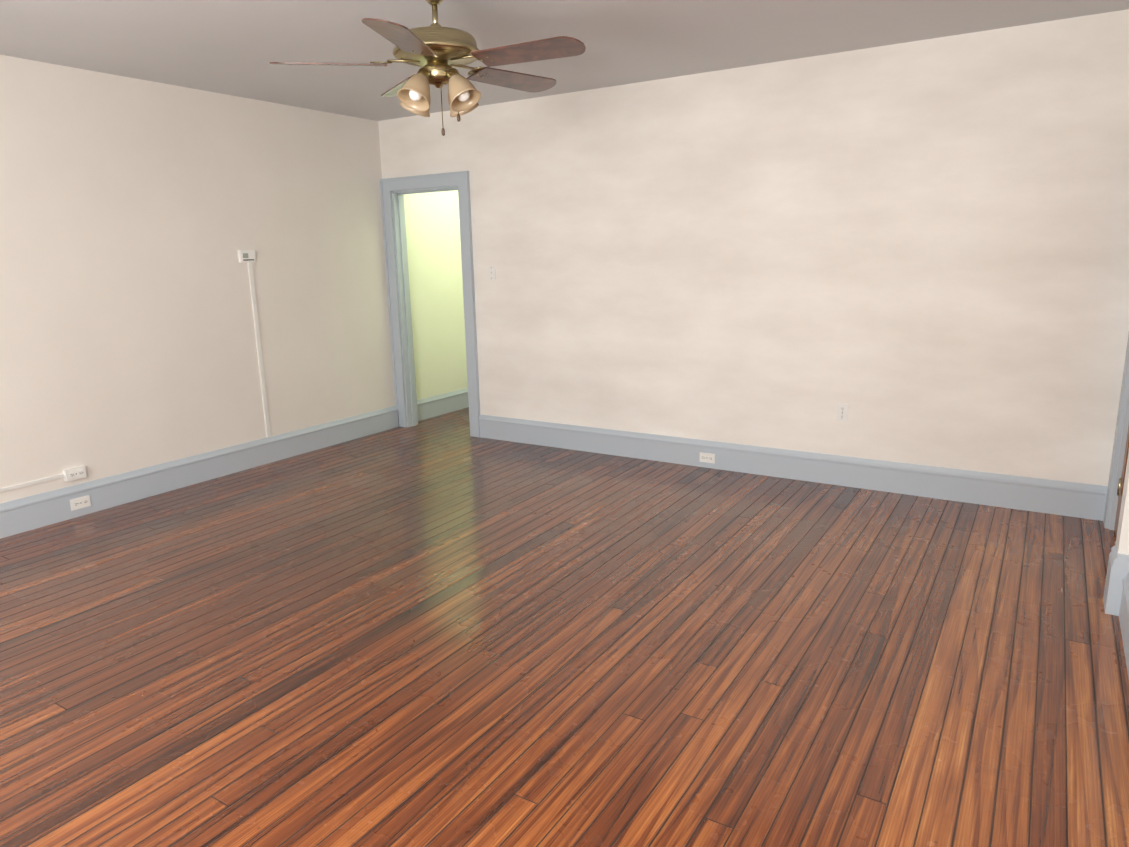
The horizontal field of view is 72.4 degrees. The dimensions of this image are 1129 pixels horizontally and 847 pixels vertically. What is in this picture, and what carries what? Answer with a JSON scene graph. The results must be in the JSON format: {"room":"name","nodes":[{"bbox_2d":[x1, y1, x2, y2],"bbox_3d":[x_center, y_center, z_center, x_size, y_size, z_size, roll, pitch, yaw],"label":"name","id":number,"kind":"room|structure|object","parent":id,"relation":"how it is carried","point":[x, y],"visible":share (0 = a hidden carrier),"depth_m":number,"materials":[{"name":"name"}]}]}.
{"room":"empty living room","nodes":[
{"label":"empty living room","id":0,"kind":"room"},
{"bbox_2d":[0,55,467,502],"bbox_3d":[-2.805,-0.862,5.127,0.120,2.690,7.590,7,15,31],"label":"wall","id":1,"kind":"structure","parent":0,"point":[136,214],"depth_m":5.30,"materials":[{"name":"paint"}]},
{"bbox_2d":[0,474,64,491],"bbox_3d":[-3.872,0.609,3.539,0.011,0.020,2.962,7,15,31],"label":"cord","id":2,"kind":"object","parent":1,"relation":"attached to","point":[31,482],"visible":1,"depth_m":4.61,"materials":[{"name":"white plastic"}]},
{"bbox_2d":[63,466,86,481],"bbox_3d":[-3.047,0.312,4.804,0.034,0.070,0.115,7,15,31],"label":"box","id":3,"kind":"object","parent":1,"relation":"attached to","point":[75,473],"visible":1,"depth_m":4.79,"materials":[{"name":"white plastic"}]},
{"bbox_2d":[0,406,398,538],"bbox_3d":[-3.100,0.502,4.761,0.025,0.200,5.900,7,15,31],"label":"baseboard","id":4,"kind":"structure","parent":1,"relation":"attached to","point":[25,514],"depth_m":5.39,"materials":[{"name":"grey wood"}]},
{"bbox_2d":[70,495,90,510],"bbox_3d":[-3.036,0.498,4.841,0.010,0.070,0.115,7,15,31],"label":"outlet","id":5,"kind":"object","parent":4,"relation":"attached to","point":[79,503],"visible":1,"depth_m":4.84,"materials":[{"name":"white plastic"}]},
{"bbox_2d":[237,250,255,262],"bbox_3d":[-2.336,-1.230,5.678,0.030,0.090,0.130,7,15,31],"label":"thermostat","id":6,"kind":"object","parent":1,"relation":"attached to","point":[246,256],"visible":0.98,"depth_m":5.66,"materials":[{"name":"white plastic"}]},
{"bbox_2d":[248,263,270,437],"bbox_3d":[-2.315,-0.543,5.856,0.013,1.330,0.030,7,15,31],"label":"cord","id":7,"kind":"object","parent":1,"relation":"attached to","point":[258,343],"visible":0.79,"depth_m":5.85,"materials":[{"name":"white plastic"}]},
{"bbox_2d":[417,388,468,420],"bbox_3d":[-1.116,-0.230,7.852,0.025,0.200,1.310,7,15,31],"label":"baseboard","id":8,"kind":"structure","parent":1,"relation":"attached to","point":[437,405],"depth_m":7.68,"materials":[{"name":"grey wood"}]},
{"bbox_2d":[0,407,1128,846],"bbox_3d":[-0.409,0.760,3.974,6.060,0.080,7.750,7,15,31],"label":"floor","id":9,"kind":"structure","parent":0,"point":[446,629],"depth_m":2.99,"materials":[{"name":"brown wood"}]},
{"bbox_2d":[0,0,1128,120],"bbox_3d":[-0.470,-1.953,3.371,6.060,0.100,7.750,7,15,31],"label":"ceiling","id":10,"kind":"structure","parent":0,"point":[233,47],"depth_m":4.11,"materials":[{"name":"paint"}]},
{"bbox_2d":[270,0,585,135],"bbox_3d":[-0.510,-1.577,3.357,1.314,0.626,1.334,7,15,31],"label":"ceiling fan","id":11,"kind":"object","parent":10,"relation":"hanging from","point":[436,51],"visible":1,"depth_m":3.26,"materials":[{"name":"gold metal"}]},
{"bbox_2d":[378,9,1128,485],"bbox_3d":[0.822,-1.032,5.528,5.580,2.690,0.120,7,15,31],"label":"wall","id":12,"kind":"structure","parent":0,"point":[914,253],"depth_m":4.90,"materials":[{"name":"paint"}]},
{"bbox_2d":[380,171,479,436],"bbox_3d":[-1.129,-1.020,6.778,0.970,2.210,0.176,7,15,31],"label":"door frame","id":13,"kind":"structure","parent":12,"relation":"attached to","point":[393,191],"depth_m":6.76,"materials":[{"name":"grey wood"}]},
{"bbox_2d":[488,266,495,279],"bbox_3d":[-0.599,-1.230,6.307,0.070,0.115,0.023,7,15,31],"label":"light switch","id":14,"kind":"object","parent":12,"relation":"attached to","point":[491,273],"visible":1,"depth_m":6.31,"materials":[{"name":"white plastic"}]},
{"bbox_2d":[479,414,1107,520],"bbox_3d":[1.162,0.237,5.522,4.468,0.200,0.025,7,15,31],"label":"baseboard","id":15,"kind":"structure","parent":12,"relation":"attached to","point":[1072,499],"depth_m":5.15,"materials":[{"name":"grey wood"}]},
{"bbox_2d":[700,452,714,463],"bbox_3d":[1.034,0.250,5.593,0.115,0.070,0.010,7,15,31],"label":"outlet","id":16,"kind":"object","parent":15,"relation":"attached to","point":[707,457],"visible":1,"depth_m":5.59,"materials":[{"name":"white plastic"}]},
{"bbox_2d":[836,404,848,421],"bbox_3d":[1.815,-0.070,5.040,0.070,0.115,0.010,7,15,31],"label":"outlet","id":17,"kind":"object","parent":12,"relation":"attached to","point":[842,412],"visible":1,"depth_m":5.04,"materials":[{"name":"white plastic"}]},
{"bbox_3d":[1.511,-0.168,1.571,0.120,2.690,6.020,7,15,31],"label":"wall","id":18,"kind":"structure","parent":0,"visible":0},
{"bbox_2d":[1103,335,1128,615],"bbox_3d":[2.719,-0.406,3.555,0.190,2.240,1.352,7,15,31],"label":"door frame","id":19,"kind":"structure","parent":18,"relation":"attached to","point":[1118,568],"depth_m":3.36,"materials":[{"name":"grey wood"}]},
{"bbox_2d":[1114,426,1128,536],"bbox_3d":[2.735,-0.333,3.571,0.057,2.066,1.020,7,15,31],"label":"door leaf","id":20,"kind":"structure","parent":18,"relation":"in","point":[1120,486],"depth_m":4.09,"materials":[{"name":"brown wood"}]},
{"bbox_2d":[1119,573,1128,677],"bbox_3d":[1.148,1.161,1.367,0.025,0.200,4.540,7,15,31],"label":"baseboard","id":21,"kind":"structure","parent":18,"relation":"attached to","point":[1124,615],"depth_m":3.07,"materials":[{"name":"grey wood"}]}
]}

